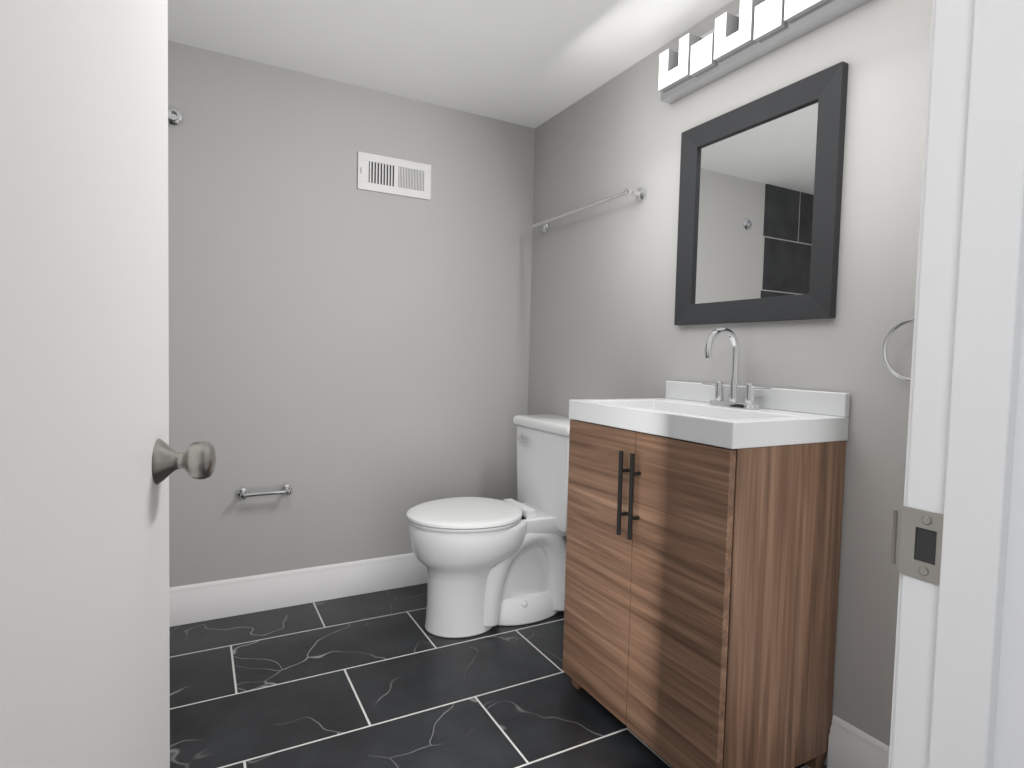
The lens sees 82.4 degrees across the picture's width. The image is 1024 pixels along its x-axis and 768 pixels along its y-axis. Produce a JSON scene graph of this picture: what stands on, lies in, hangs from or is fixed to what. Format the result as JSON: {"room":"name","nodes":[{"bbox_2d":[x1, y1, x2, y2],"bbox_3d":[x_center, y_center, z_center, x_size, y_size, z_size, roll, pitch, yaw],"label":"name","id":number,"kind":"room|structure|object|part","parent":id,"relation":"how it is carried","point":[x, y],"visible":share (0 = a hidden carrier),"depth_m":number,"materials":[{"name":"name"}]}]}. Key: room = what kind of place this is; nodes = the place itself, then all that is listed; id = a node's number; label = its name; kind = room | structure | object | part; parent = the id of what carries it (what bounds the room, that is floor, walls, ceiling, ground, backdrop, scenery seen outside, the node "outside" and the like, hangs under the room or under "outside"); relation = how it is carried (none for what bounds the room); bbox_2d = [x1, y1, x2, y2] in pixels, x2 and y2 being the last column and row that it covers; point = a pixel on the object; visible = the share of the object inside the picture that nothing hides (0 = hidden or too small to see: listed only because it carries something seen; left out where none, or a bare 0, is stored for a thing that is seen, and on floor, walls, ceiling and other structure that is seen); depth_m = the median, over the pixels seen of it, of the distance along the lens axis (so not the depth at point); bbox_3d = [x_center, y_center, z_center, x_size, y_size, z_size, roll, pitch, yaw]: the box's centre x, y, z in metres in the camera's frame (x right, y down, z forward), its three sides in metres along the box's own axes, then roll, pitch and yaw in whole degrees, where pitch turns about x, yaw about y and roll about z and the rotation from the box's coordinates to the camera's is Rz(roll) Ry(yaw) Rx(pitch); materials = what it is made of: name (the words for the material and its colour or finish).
{"room":"bathroom","nodes":[
{"label":"bathroom","id":0,"kind":"room"},
{"bbox_2d":[168,41,534,587],"bbox_3d":[-1.047,-0.155,2.145,2.735,2.000,0.120,0,3,-28],"label":"wall","id":1,"kind":"structure","parent":0,"point":[348,361],"depth_m":2.26,"materials":[{"name":"paint"}]},
{"bbox_2d":[168,107,183,125],"bbox_3d":[-1.140,-0.902,1.969,0.062,0.062,0.020,0,3,-28],"label":"rod flange","id":2,"kind":"object","parent":1,"relation":"attached to","point":[175,117],"visible":0.69,"depth_m":1.97,"materials":[{"name":"silver metal"}]},
{"bbox_2d":[236,484,291,498],"bbox_3d":[-0.906,0.400,2.153,0.192,0.042,0.058,0,3,-28],"label":"rail","id":3,"kind":"object","parent":1,"relation":"attached to","point":[244,493],"visible":1,"depth_m":2.14,"materials":[{"name":"silver metal"}]},
{"bbox_2d":[169,553,426,626],"bbox_3d":[-0.624,0.779,2.352,1.555,0.134,0.016,0,3,-28],"label":"baseboard","id":4,"kind":"structure","parent":1,"relation":"attached to","point":[198,602],"depth_m":2.23,"materials":[{"name":"paint"}]},
{"bbox_2d":[357,151,430,199],"bbox_3d":[-0.466,-0.831,2.342,0.299,0.142,0.012,0,3,-28],"label":"air vent","id":5,"kind":"object","parent":1,"relation":"in","point":[385,174],"visible":1,"depth_m":2.34,"materials":[{"name":"white metal"}]},
{"bbox_2d":[168,0,732,127],"bbox_3d":[-0.131,-1.103,0.448,2.735,0.100,3.870,0,3,-28],"label":"ceiling","id":6,"kind":"structure","parent":0,"point":[533,63],"depth_m":1.92,"materials":[{"name":"paint"}]},
{"bbox_2d":[169,583,826,767],"bbox_3d":[-0.184,0.984,0.547,2.735,0.080,3.870,0,3,-28],"label":"floor","id":7,"kind":"structure","parent":0,"point":[383,679],"depth_m":1.66,"materials":[{"name":"tile"}]},
{"bbox_2d":[406,414,573,637],"bbox_3d":[-0.051,0.503,2.171,0.693,0.732,0.408,0,3,-28],"label":"toilet","id":8,"kind":"object","parent":7,"relation":"on","point":[489,563],"visible":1,"depth_m":2.09,"materials":[{"name":"white ceramic"}]},
{"bbox_3d":[-0.156,0.466,2.112,0.451,0.032,0.384,0,3,-28],"label":"seat","id":9,"kind":"part","parent":8,"relation":"part of","materials":[{"name":"white plastic"}]},
{"bbox_3d":[0.043,0.219,2.337,0.022,0.027,0.084,0,3,-28],"label":"lever","id":10,"kind":"part","parent":8,"relation":"part of","materials":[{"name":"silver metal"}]},
{"bbox_3d":[0.181,0.157,2.275,0.186,0.040,0.408,0,3,-28],"label":"lid","id":11,"kind":"part","parent":8,"relation":"part of","materials":[{"name":"white ceramic"}]},
{"bbox_2d":[562,327,849,767],"bbox_3d":[0.455,0.380,1.541,0.417,1.063,0.592,0,3,-28],"label":"bathroom vanity","id":12,"kind":"object","parent":7,"relation":"on","point":[703,538],"visible":1,"depth_m":1.34,"materials":[{"name":"brown wood"}]},
{"bbox_3d":[0.288,0.272,1.444,0.031,0.210,0.053,0,3,-28],"label":"handle","id":13,"kind":"part","parent":12,"relation":"part of","materials":[{"name":"black metal"}]},
{"bbox_3d":[0.304,0.492,1.466,0.018,0.746,0.581,0,3,-28],"label":"door","id":14,"kind":"part","parent":12,"relation":"part of","materials":[{"name":"brown wood"}]},
{"bbox_2d":[701,327,771,409],"bbox_3d":[0.563,-0.044,1.556,0.138,0.211,0.226,0,3,-28],"label":"faucet","id":15,"kind":"object","parent":12,"relation":"on","point":[733,403],"depth_m":1.57,"materials":[{"name":"silver metal"}]},
{"bbox_2d":[528,0,932,765],"bbox_3d":[0.993,-0.055,1.119,0.120,2.000,3.630,0,3,-28],"label":"wall","id":16,"kind":"structure","parent":0,"point":[602,312],"depth_m":1.50,"materials":[{"name":"paint"}]},
{"bbox_2d":[531,187,645,232],"bbox_3d":[0.265,-0.667,2.266,0.068,0.048,0.675,0,3,-28],"label":"towel rail","id":17,"kind":"object","parent":16,"relation":"attached to","point":[640,193],"visible":1,"depth_m":2.14,"materials":[{"name":"silver metal"}]},
{"bbox_2d":[674,61,847,325],"bbox_3d":[0.649,-0.468,1.605,0.022,0.594,0.515,0,3,-28],"label":"mirror","id":18,"kind":"object","parent":16,"relation":"attached to","point":[760,198],"visible":0.96,"depth_m":1.56,"materials":[{"name":"grey mirror"}]},
{"label":"glass","id":19,"kind":"part","parent":18,"relation":"part of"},
{"bbox_2d":[658,0,872,103],"bbox_3d":[0.647,-0.957,1.568,0.058,0.150,0.675,0,3,-28],"label":"sconce","id":20,"kind":"object","parent":16,"relation":"attached to","point":[751,31],"visible":1,"depth_m":1.59,"materials":[{"name":"white glass"}]},
{"bbox_2d":[827,715,889,767],"bbox_3d":[0.897,0.875,1.152,0.016,0.134,0.569,0,3,-28],"label":"baseboard","id":21,"kind":"structure","parent":16,"relation":"attached to","point":[850,746],"depth_m":1.35,"materials":[{"name":"paint"}]},
{"bbox_2d":[882,312,914,381],"bbox_3d":[0.848,-0.083,1.217,0.040,0.158,0.134,0,3,-28],"label":"towel ring","id":22,"kind":"object","parent":16,"relation":"attached to","point":[884,349],"visible":0.42,"depth_m":1.25,"materials":[{"name":"silver metal"}]},
{"bbox_3d":[-0.007,-0.038,0.219,2.495,2.000,0.115,0,3,-28],"label":"wall","id":23,"kind":"structure","parent":0,"visible":0},
{"bbox_2d":[0,0,215,767],"bbox_3d":[-0.358,-0.029,0.494,0.208,1.914,0.684,0,3,-28],"label":"door","id":24,"kind":"structure","parent":23,"relation":"in","point":[91,460],"depth_m":0.52,"materials":[{"name":"paint"}]},
{"bbox_3d":[-0.481,0.099,0.764,0.168,0.059,0.108,0,3,-28],"label":"knob","id":25,"kind":"part","parent":24,"relation":"part of","materials":[{"name":"grey metal"}]},
{"bbox_2d":[888,0,1023,767],"bbox_3d":[0.062,-0.035,0.251,0.784,1.996,0.138,0,3,-28],"label":"door frame","id":26,"kind":"structure","parent":23,"relation":"attached to","point":[958,692],"depth_m":0.42,"materials":[{"name":"paint"}]},
{"bbox_2d":[891,506,943,584],"bbox_3d":[0.322,0.125,0.463,0.011,0.054,0.043,0,3,-28],"label":"strike plate","id":27,"kind":"object","parent":26,"relation":"attached to","point":[907,521],"visible":1,"depth_m":0.46,"materials":[{"name":"grey metal"}]},
{"bbox_2d":[915,527,936,564],"bbox_3d":[0.322,0.126,0.455,0.001,0.027,0.017,0,3,-28],"label":"hole","id":28,"kind":"object","parent":27,"relation":"in","point":[925,546],"depth_m":0.46,"materials":[{"name":"grey"}]}
]}

